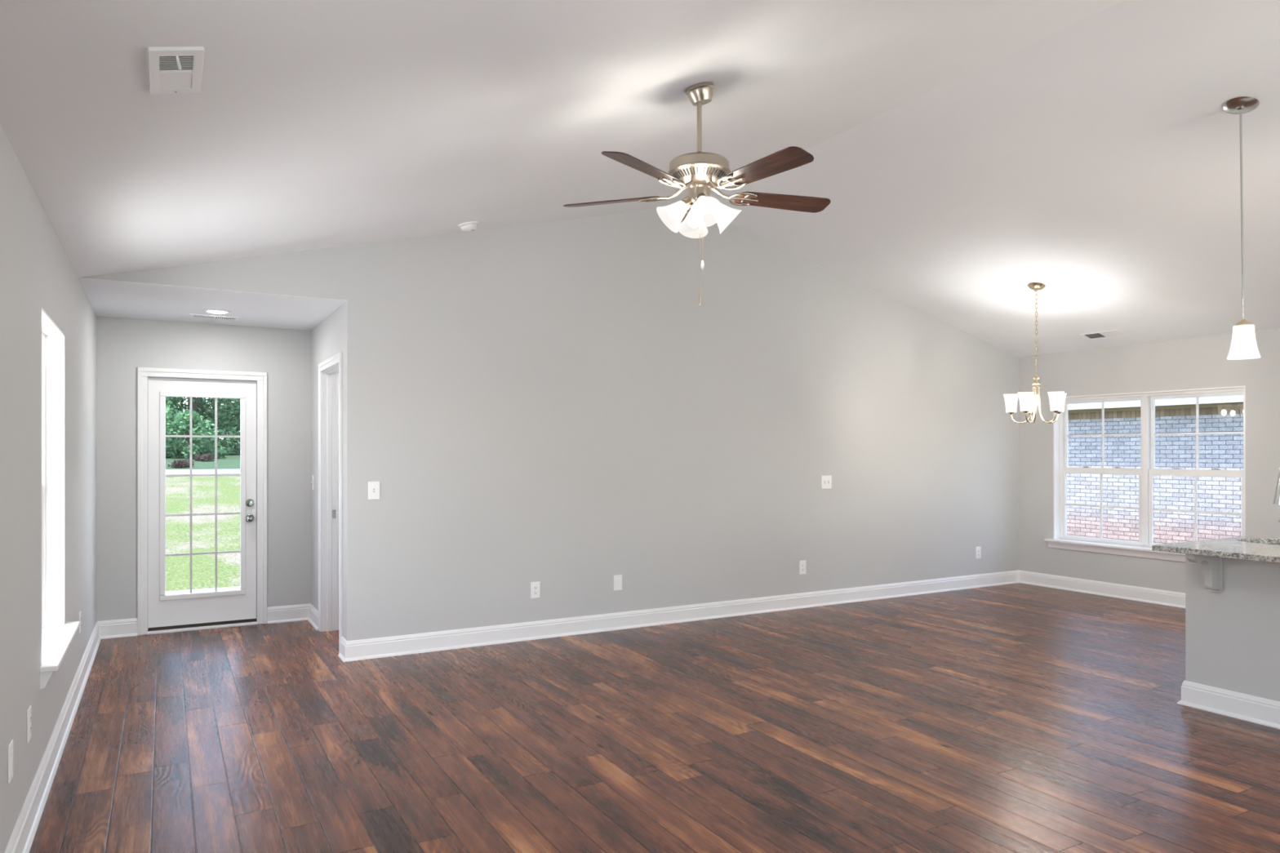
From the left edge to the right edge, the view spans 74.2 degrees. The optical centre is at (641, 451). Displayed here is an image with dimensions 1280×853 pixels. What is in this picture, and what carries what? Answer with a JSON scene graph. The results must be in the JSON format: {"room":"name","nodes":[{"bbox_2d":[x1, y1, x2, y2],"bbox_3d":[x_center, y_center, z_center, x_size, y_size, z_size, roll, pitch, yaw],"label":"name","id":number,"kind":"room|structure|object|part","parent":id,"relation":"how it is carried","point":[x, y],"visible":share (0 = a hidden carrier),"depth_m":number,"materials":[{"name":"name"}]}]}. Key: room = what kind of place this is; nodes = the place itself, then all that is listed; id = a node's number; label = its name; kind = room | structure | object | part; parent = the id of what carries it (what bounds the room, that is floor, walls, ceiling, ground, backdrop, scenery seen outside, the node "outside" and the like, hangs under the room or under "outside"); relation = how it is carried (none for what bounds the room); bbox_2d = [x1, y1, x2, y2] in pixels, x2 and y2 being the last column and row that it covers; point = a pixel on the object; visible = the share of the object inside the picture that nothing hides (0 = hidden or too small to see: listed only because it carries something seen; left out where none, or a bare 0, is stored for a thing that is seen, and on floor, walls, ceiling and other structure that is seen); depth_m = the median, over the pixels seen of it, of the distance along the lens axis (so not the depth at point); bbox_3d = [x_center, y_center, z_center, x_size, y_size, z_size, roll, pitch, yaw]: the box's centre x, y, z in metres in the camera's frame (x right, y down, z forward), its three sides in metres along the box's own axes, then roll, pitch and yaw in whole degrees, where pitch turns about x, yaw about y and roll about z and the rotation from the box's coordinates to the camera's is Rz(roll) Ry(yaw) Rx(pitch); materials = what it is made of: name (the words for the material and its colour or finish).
{"room":"empty living room","nodes":[
{"label":"empty living room","id":0,"kind":"room"},
{"bbox_2d":[0,124,96,852],"bbox_3d":[-1.435,0.182,1.483,0.150,2.530,11.493,0,0,-29],"label":"wall","id":1,"kind":"structure","parent":0,"point":[36,272],"depth_m":3.22,"materials":[{"name":"paint"}]},
{"bbox_2d":[7,739,13,783],"bbox_3d":[-2.086,1.024,2.796,0.008,0.124,0.076,0,0,-29],"label":"blank plate","id":2,"kind":"object","parent":1,"relation":"attached to","point":[10,748],"visible":1,"depth_m":2.77,"materials":[{"name":"white plastic"}]},
{"bbox_2d":[26,705,31,743],"bbox_3d":[-2.301,1.025,3.179,0.009,0.124,0.076,0,0,-29],"label":"wall outlet","id":3,"kind":"object","parent":1,"relation":"attached to","point":[28,711],"visible":1,"depth_m":3.15,"materials":[{"name":"white plastic"}]},
{"bbox_2d":[40,307,79,688],"bbox_3d":[-2.779,0.189,3.906,0.232,1.580,1.065,0,0,-29],"label":"window","id":4,"kind":"structure","parent":1,"relation":"in","point":[56,640],"depth_m":4.30,"materials":[{"name":"white wood"}]},
{"bbox_3d":[-2.820,0.519,3.883,0.024,0.711,0.867,0,0,-29],"label":"sash","id":5,"kind":"part","parent":4,"relation":"part of","materials":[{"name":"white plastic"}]},
{"bbox_3d":[-2.841,0.149,3.871,0.090,1.476,0.915,0,0,-29],"label":"frame","id":6,"kind":"part","parent":4,"relation":"part of","materials":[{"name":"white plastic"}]},
{"bbox_2d":[4,617,137,852],"bbox_3d":[-1.254,1.351,1.585,0.265,0.133,11.193,0,0,-29],"label":"baseboard","id":7,"kind":"structure","parent":1,"relation":"attached to","point":[23,835],"depth_m":3.89,"materials":[{"name":"white wood"}]},
{"bbox_2d":[78,611,80,633],"bbox_3d":[-3.378,1.027,5.087,0.009,0.124,0.076,0,0,-29],"label":"wall outlet","id":8,"kind":"object","parent":1,"relation":"attached to","point":[79,613],"visible":1,"depth_m":5.05,"materials":[{"name":"white plastic"}]},
{"bbox_2d":[96,315,311,621],"bbox_3d":[-1.960,0.187,7.699,5.046,2.540,0.150,0,0,-29],"label":"wall","id":9,"kind":"structure","parent":0,"point":[123,345],"depth_m":6.71,"materials":[{"name":"paint"}]},
{"bbox_2d":[137,367,266,635],"bbox_3d":[-3.525,0.394,6.810,0.917,2.086,0.220,0,0,-29],"label":"door","id":10,"kind":"structure","parent":9,"relation":"in","point":[157,612],"depth_m":6.74,"materials":[{"name":"white wood"}]},
{"bbox_3d":[-3.544,1.416,6.839,0.775,0.042,0.150,0,0,-29],"label":"sill plate","id":11,"kind":"part","parent":10,"relation":"part of","materials":[{"name":"brown"}]},
{"bbox_3d":[-3.510,0.348,6.777,0.616,1.646,0.031,0,0,-29],"label":"lite frame","id":12,"kind":"part","parent":10,"relation":"part of","materials":[{"name":"white wood"}]},
{"bbox_3d":[-3.199,0.547,6.908,0.066,0.066,0.070,0,0,-29],"label":"knob","id":13,"kind":"part","parent":10,"relation":"part of","materials":[{"name":"silver metal"}]},
{"bbox_2d":[311,303,343,636],"bbox_3d":[-2.372,0.207,6.514,0.115,2.500,1.509,0,0,-29],"label":"wall","id":14,"kind":"structure","parent":0,"point":[326,337],"depth_m":6.82,"materials":[{"name":"paint"}]},
{"bbox_2d":[266,603,318,630],"bbox_3d":[-2.818,1.351,6.840,0.341,0.133,0.503,0,0,-29],"label":"baseboard","id":15,"kind":"structure","parent":14,"relation":"attached to","point":[282,614],"depth_m":7.03,"materials":[{"name":"white wood"}]},
{"bbox_2d":[311,475,314,489],"bbox_3d":[-2.733,0.257,7.018,0.017,0.124,0.080,0,0,-29],"label":"light switch","id":16,"kind":"object","parent":14,"relation":"attached to","point":[313,476],"visible":1,"depth_m":7.00,"materials":[{"name":"white plastic"}]},
{"bbox_2d":[318,351,342,653],"bbox_3d":[-2.262,0.363,6.319,0.153,2.108,0.946,0,0,-29],"label":"door","id":17,"kind":"structure","parent":14,"relation":"in","point":[330,371],"depth_m":6.66,"materials":[{"name":"white wood"}]},
{"bbox_3d":[-2.432,0.494,6.688,0.026,0.065,0.004,0,0,-29],"label":"strike plate","id":18,"kind":"part","parent":17,"relation":"part of","materials":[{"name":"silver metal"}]},
{"bbox_2d":[82,208,1018,640],"bbox_3d":[0.352,-0.326,7.119,8.503,3.545,0.115,0,0,-29],"label":"wall","id":19,"kind":"structure","parent":0,"point":[556,404],"depth_m":6.80,"materials":[{"name":"paint"}]},
{"bbox_2d":[368,481,379,499],"bbox_3d":[-1.837,0.268,5.807,0.080,0.124,0.017,0,0,-29],"label":"light switch","id":20,"kind":"object","parent":19,"relation":"attached to","point":[373,486],"visible":1,"depth_m":5.81,"materials":[{"name":"white plastic"}]},
{"bbox_2d":[530,581,540,598],"bbox_3d":[-0.803,1.048,6.396,0.076,0.124,0.009,0,0,-29],"label":"wall outlet","id":21,"kind":"object","parent":19,"relation":"attached to","point":[535,586],"visible":1,"depth_m":6.39,"materials":[{"name":"white plastic"}]},
{"bbox_2d":[613,574,622,591],"bbox_3d":[-0.189,1.047,6.743,0.076,0.124,0.008,0,0,-29],"label":"blank plate","id":22,"kind":"object","parent":19,"relation":"attached to","point":[617,579],"visible":1,"depth_m":6.74,"materials":[{"name":"white plastic"}]},
{"bbox_2d":[799,560,805,574],"bbox_3d":[1.462,1.052,7.674,0.076,0.124,0.009,0,0,-29],"label":"wall outlet","id":23,"kind":"object","parent":19,"relation":"attached to","point":[802,563],"visible":1,"depth_m":7.67,"materials":[{"name":"white plastic"}]},
{"bbox_2d":[821,475,831,488],"bbox_3d":[1.711,0.283,7.809,0.124,0.124,0.017,0,0,-29],"label":"light switch","id":24,"kind":"object","parent":19,"relation":"attached to","point":[826,480],"visible":1,"depth_m":7.81,"materials":[{"name":"white plastic"}]},
{"bbox_2d":[975,546,981,559],"bbox_3d":[3.518,1.057,8.834,0.076,0.124,0.009,0,0,-29],"label":"wall outlet","id":25,"kind":"object","parent":19,"relation":"attached to","point":[978,549],"visible":1,"depth_m":8.83,"materials":[{"name":"white plastic"}]},
{"bbox_2d":[0,0,1279,356],"bbox_3d":[2.323,-1.593,3.626,8.543,1.150,11.273,0,0,-29],"label":"ceiling","id":26,"kind":"structure","parent":0,"point":[967,154],"depth_m":4.31,"materials":[{"name":"paint"}]},
{"bbox_2d":[147,46,204,93],"bbox_3d":[-1.387,-1.131,2.518,0.140,0.048,0.330,0,0,-29],"label":"ceiling vent","id":27,"kind":"object","parent":26,"relation":"in","point":[171,69],"visible":1,"depth_m":2.50,"materials":[{"name":"white plastic"}]},
{"bbox_3d":[-1.330,-1.118,2.430,0.009,0.021,0.051,0,0,-20],"label":"damper lever","id":28,"kind":"part","parent":27,"relation":"part of","materials":[{"name":"white plastic"}]},
{"bbox_2d":[189,313,239,320],"bbox_3d":[-3.244,-1.019,6.420,0.330,0.008,0.150,0,0,-29],"label":"ceiling vent","id":29,"kind":"object","parent":26,"relation":"in","point":[199,316],"visible":1,"depth_m":6.41,"materials":[{"name":"white plastic"}]},
{"bbox_2d":[203,308,231,314],"bbox_3d":[-3.090,-1.015,6.156,0.188,0.016,0.188,0,0,-29],"label":"recessed light","id":30,"kind":"object","parent":26,"relation":"in","point":[207,310],"visible":1,"depth_m":6.12,"materials":[{"name":"white plastic"}]},
{"bbox_2d":[458,221,478,231],"bbox_3d":[-1.203,-1.562,5.866,0.136,0.069,0.140,0,0,-25],"label":"smoke detector","id":31,"kind":"object","parent":26,"relation":"attached to","point":[471,225],"visible":1,"depth_m":5.83,"materials":[{"name":"white plastic"}]},
{"bbox_2d":[563,81,831,305],"bbox_3d":[0.293,-1.160,3.802,1.248,1.000,1.233,0,0,-29],"label":"ceiling fan","id":32,"kind":"object","parent":26,"relation":"hanging from","point":[699,172],"visible":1,"depth_m":3.75,"materials":[{"name":"brown wood"}]},
{"bbox_3d":[-0.138,-1.167,3.951,0.467,0.035,0.129,0,0,18],"label":"blade","id":33,"kind":"part","parent":32,"relation":"part of","materials":[{"name":"brown wood"}]},
{"bbox_3d":[0.015,-1.167,3.483,0.129,0.035,0.467,0,0,36],"label":"blade","id":34,"kind":"part","parent":32,"relation":"part of","materials":[{"name":"brown wood"}]},
{"bbox_3d":[0.157,-1.079,3.807,0.114,0.144,0.144,-42,5,-6],"label":"lamp shade","id":35,"kind":"part","parent":32,"relation":"part of","materials":[{"name":"white glass"}]},
{"bbox_2d":[680,195,691,208],"bbox_3d":[0.207,-1.125,3.814,0.050,0.052,0.052,-42,5,-6],"label":"socket","id":36,"kind":"object","parent":32,"relation":"attached to","point":[686,202],"depth_m":3.79,"materials":[{"name":"silver metal"}]},
{"bbox_3d":[0.246,-1.079,3.925,0.144,0.144,0.114,0,-42,-8],"label":"lamp shade","id":37,"kind":"part","parent":32,"relation":"part of","materials":[{"name":"white glass"}]},
{"bbox_3d":[0.262,-0.896,3.811,0.003,0.418,0.003,0,0,-29],"label":"pull chain","id":38,"kind":"part","parent":32,"relation":"part of","materials":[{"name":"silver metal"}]},
{"bbox_2d":[696,192,707,204],"bbox_3d":[0.268,-1.125,3.768,0.052,0.052,0.050,0,42,-8],"label":"bulb","id":39,"kind":"object","parent":32,"relation":"attached to","point":[698,194],"depth_m":3.75,"materials":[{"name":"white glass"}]},
{"bbox_3d":[0.274,-0.983,3.811,0.003,0.246,0.003,0,0,-29],"label":"pull chain","id":40,"kind":"part","parent":32,"relation":"part of","materials":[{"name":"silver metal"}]},
{"bbox_3d":[0.276,-1.072,3.710,0.060,0.060,0.060,0,42,-8],"label":"bulb","id":41,"kind":"part","parent":32,"relation":"part of","materials":[{"name":"white glass"}]},
{"bbox_3d":[0.275,-1.079,3.718,0.144,0.144,0.114,0,42,-8],"label":"lamp shade","id":42,"kind":"part","parent":32,"relation":"part of","materials":[{"name":"white glass"}]},
{"bbox_3d":[0.364,-1.079,3.836,0.114,0.144,0.144,42,-5,-6],"label":"lamp shade","id":43,"kind":"part","parent":32,"relation":"part of","materials":[{"name":"white glass"}]},
{"bbox_3d":[0.506,-1.167,3.483,0.129,0.035,0.467,0,0,-36],"label":"blade","id":44,"kind":"part","parent":32,"relation":"part of","materials":[{"name":"brown wood"}]},
{"bbox_3d":[0.658,-1.167,3.951,0.467,0.035,0.129,0,0,-18],"label":"blade","id":45,"kind":"part","parent":32,"relation":"part of","materials":[{"name":"brown wood"}]},
{"bbox_2d":[1004,282,1064,423],"bbox_3d":[3.363,-0.836,7.191,0.502,1.192,0.497,0,0,-29],"label":"chandelier","id":46,"kind":"object","parent":26,"relation":"hanging from","point":[1035,286],"visible":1,"depth_m":7.19,"materials":[{"name":"silver metal"}]},
{"bbox_3d":[3.193,-0.412,7.307,0.044,0.059,0.043,0,0,31],"label":"bulb","id":47,"kind":"part","parent":46,"relation":"part of","materials":[{"name":"white glass"}]},
{"bbox_3d":[3.267,-0.395,7.263,0.183,0.312,0.012,0,0,31],"label":"arm","id":48,"kind":"part","parent":46,"relation":"part of","materials":[{"name":"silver metal"}]},
{"bbox_3d":[3.213,-0.412,7.075,0.044,0.059,0.043,0,0,-41],"label":"bulb","id":49,"kind":"part","parent":46,"relation":"part of","materials":[{"name":"white glass"}]},
{"bbox_3d":[3.278,-0.395,7.132,0.183,0.312,0.012,0,0,-41],"label":"arm","id":50,"kind":"part","parent":46,"relation":"part of","materials":[{"name":"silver metal"}]},
{"bbox_3d":[3.408,-0.412,7.398,0.043,0.059,0.044,0,0,13],"label":"bulb","id":51,"kind":"part","parent":46,"relation":"part of","materials":[{"name":"white glass"}]},
{"bbox_3d":[3.388,-0.395,7.314,0.012,0.312,0.183,0,0,13],"label":"arm","id":52,"kind":"part","parent":46,"relation":"part of","materials":[{"name":"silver metal"}]},
{"bbox_3d":[3.363,-1.019,7.205,0.016,0.716,0.016,0,0,-13],"label":"chain","id":53,"kind":"part","parent":46,"relation":"part of","materials":[{"name":"silver metal"}]},
{"bbox_3d":[3.407,-0.395,7.102,0.012,0.312,0.183,0,0,-23],"label":"arm","id":54,"kind":"part","parent":46,"relation":"part of","materials":[{"name":"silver metal"}]},
{"bbox_3d":[3.474,-0.395,7.215,0.183,0.312,0.012,0,0,-5],"label":"arm","id":55,"kind":"part","parent":46,"relation":"part of","materials":[{"name":"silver metal"}]},
{"bbox_3d":[3.440,-0.412,7.023,0.043,0.059,0.044,0,0,-23],"label":"bulb","id":56,"kind":"part","parent":46,"relation":"part of","materials":[{"name":"white glass"}]},
{"bbox_2d":[1080,329,1127,340],"bbox_3d":[4.358,-1.102,7.988,0.166,0.047,0.360,0,0,-29],"label":"ceiling vent","id":57,"kind":"object","parent":26,"relation":"in","point":[1112,333],"visible":1,"depth_m":7.98,"materials":[{"name":"white plastic"}]},
{"bbox_2d":[1222,96,1261,357],"bbox_3d":[3.126,-1.156,4.411,0.165,1.340,0.161,0,0,-29],"label":"pendant light","id":58,"kind":"object","parent":26,"relation":"hanging from","point":[1242,104],"visible":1,"depth_m":4.40,"materials":[{"name":"grey metal"}]},
{"bbox_3d":[3.130,-1.232,4.409,0.027,1.121,0.011,0,0,0],"label":"rod","id":59,"kind":"part","parent":58,"relation":"part of","materials":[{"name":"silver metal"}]},
{"bbox_3d":[3.138,-0.571,4.409,0.052,0.062,0.051,0,0,-29],"label":"bulb","id":60,"kind":"part","parent":58,"relation":"part of","materials":[{"name":"white glass"}]},
{"bbox_2d":[29,582,1279,852],"bbox_3d":[2.323,1.432,3.627,8.543,0.030,11.273,0,0,-29],"label":"floor","id":61,"kind":"structure","parent":0,"point":[1019,717],"depth_m":4.08,"materials":[{"name":"brown wood"}]},
{"bbox_2d":[1177,553,1279,728],"bbox_3d":[4.008,0.977,3.502,0.968,0.880,3.160,0,0,-29],"label":"kitchen island","id":62,"kind":"object","parent":61,"relation":"on","point":[1233,606],"visible":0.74,"depth_m":4.53,"materials":[{"name":"paint"}]},
{"bbox_2d":[1151,535,1279,563],"bbox_3d":[3.992,0.522,3.460,1.025,0.030,3.172,0,0,-29],"label":"island countertop","id":63,"kind":"structure","parent":62,"relation":"on","point":[1251,548],"depth_m":4.47,"materials":[{"name":"stone"}]},
{"bbox_2d":[1272,469,1279,522],"bbox_3d":[3.686,0.260,4.799,0.296,0.495,0.166,0,0,-1],"label":"kitchen faucet","id":64,"kind":"object","parent":63,"relation":"on","point":[1277,495],"visible":1,"depth_m":4.73,"materials":[{"name":"grey metal"}]},
{"bbox_3d":[4.061,1.351,3.532,0.635,0.133,3.160,0,0,-29],"label":"trim","id":65,"kind":"part","parent":62,"relation":"part of","materials":[{"name":"white wood"}]},
{"bbox_3d":[4.068,0.556,3.530,0.625,0.038,3.150,0,0,-29],"label":"trim","id":66,"kind":"part","parent":62,"relation":"part of","materials":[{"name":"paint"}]},
{"bbox_2d":[1018,328,1279,593],"bbox_3d":[6.508,0.182,5.013,0.150,2.530,9.834,0,0,-29],"label":"wall","id":67,"kind":"structure","parent":0,"point":[1217,361],"depth_m":8.05,"materials":[{"name":"paint"}]},
{"bbox_2d":[337,569,1185,662],"bbox_3d":[3.341,1.351,3.344,7.009,0.133,9.740,0,0,-29],"label":"baseboard","id":68,"kind":"structure","parent":67,"relation":"attached to","point":[402,645],"depth_m":7.15,"materials":[{"name":"white wood"}]},
{"bbox_2d":[1044,386,1245,562],"bbox_3d":[4.773,0.221,8.046,0.232,1.567,1.921,0,0,-29],"label":"window","id":69,"kind":"structure","parent":67,"relation":"in","point":[1147,470],"depth_m":8.07,"materials":[{"name":"white wood"}]},
{"bbox_3d":[4.596,0.532,8.457,0.024,0.736,0.832,0,0,-29],"label":"sash","id":70,"kind":"part","parent":69,"relation":"part of","materials":[{"name":"white plastic"}]},
{"bbox_3d":[4.620,-0.159,8.471,0.024,0.741,0.824,0,0,-29],"label":"sash","id":71,"kind":"part","parent":69,"relation":"part of","materials":[{"name":"white plastic"}]},
{"bbox_3d":[5.033,0.532,7.683,0.024,0.736,0.832,0,0,-29],"label":"sash","id":72,"kind":"part","parent":69,"relation":"part of","materials":[{"name":"white plastic"}]},
{"bbox_3d":[5.057,-0.159,7.696,0.024,0.741,0.824,0,0,-29],"label":"sash","id":73,"kind":"part","parent":69,"relation":"part of","materials":[{"name":"white plastic"}]},
{"label":"outside","id":74,"kind":"structure","parent":0,"visible":0},
{"bbox_2d":[165,468,239,475],"bbox_3d":[-13.024,0.624,23.078,80.000,0.225,1.800,0,0,-29],"label":"gravel drive","id":75,"kind":"structure","parent":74,"point":[168,472],"depth_m":23.44,"materials":[{"name":"white gravel"}]},
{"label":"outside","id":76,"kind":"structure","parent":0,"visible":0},
{"bbox_2d":[165,440,239,591],"bbox_3d":[-4.915,0.552,8.709,120.000,2.670,100.000,0,0,-29],"label":"ground","id":77,"kind":"structure","parent":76,"point":[177,488],"depth_m":14.45,"materials":[{"name":"green plant"}]},
{"bbox_2d":[167,459,194,467],"bbox_3d":[-13.642,0.458,25.152,0.538,0.449,0.782,0,0,13],"label":"dry shrub","id":78,"kind":"object","parent":77,"relation":"on","point":[176,464],"visible":0.97,"depth_m":24.93,"materials":[{"name":"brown plant"}]},
{"bbox_2d":[165,408,226,458],"bbox_3d":[-15.638,-0.533,29.329,2.383,1.949,1.923,0,0,-41],"label":"shrub","id":79,"kind":"object","parent":77,"relation":"on","point":[180,451],"visible":0.75,"depth_m":29.14,"materials":[{"name":"green plant"}]},
{"bbox_3d":[-15.699,-0.160,29.261,0.111,1.204,0.095,0,0,-18],"label":"stem","id":80,"kind":"part","parent":79,"relation":"part of","materials":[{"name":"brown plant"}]},
{"bbox_2d":[165,396,240,454],"bbox_3d":[-17.668,-4.101,32.908,5.317,8.986,6.064,0,0,37],"label":"leafy tree","id":81,"kind":"object","parent":77,"relation":"on","point":[229,443],"visible":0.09,"depth_m":32.72,"materials":[{"name":"green plant"}]},
{"bbox_2d":[193,453,214,461],"bbox_3d":[-14.547,0.300,28.112,0.782,0.449,0.538,0,0,29],"label":"dry shrub","id":82,"kind":"object","parent":77,"relation":"on","point":[204,457],"visible":0.98,"depth_m":27.97,"materials":[{"name":"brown plant"}]},
{"bbox_2d":[169,396,239,447],"bbox_3d":[-21.241,-4.479,40.156,5.642,9.147,5.625,0,0,-42],"label":"leafy tree","id":83,"kind":"object","parent":77,"relation":"on","point":[204,409],"visible":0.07,"depth_m":38.72,"materials":[{"name":"green plant"}]},
{"bbox_2d":[1062,394,1243,547],"bbox_3d":[12.628,-0.480,12.294,7.760,4.995,19.900,0,0,-29],"label":"neighbor house","id":84,"kind":"structure","parent":77,"relation":"on","point":[1216,413],"depth_m":13.12,"materials":[{"name":"brick"}]},
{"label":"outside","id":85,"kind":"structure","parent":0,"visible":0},
{"bbox_2d":[165,586,239,595],"bbox_3d":[-4.053,1.617,8.198,5.400,0.200,2.777,0,0,-29],"label":"patio","id":86,"kind":"structure","parent":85,"point":[202,590],"depth_m":9.22,"materials":[{"name":"concrete"}]}
]}

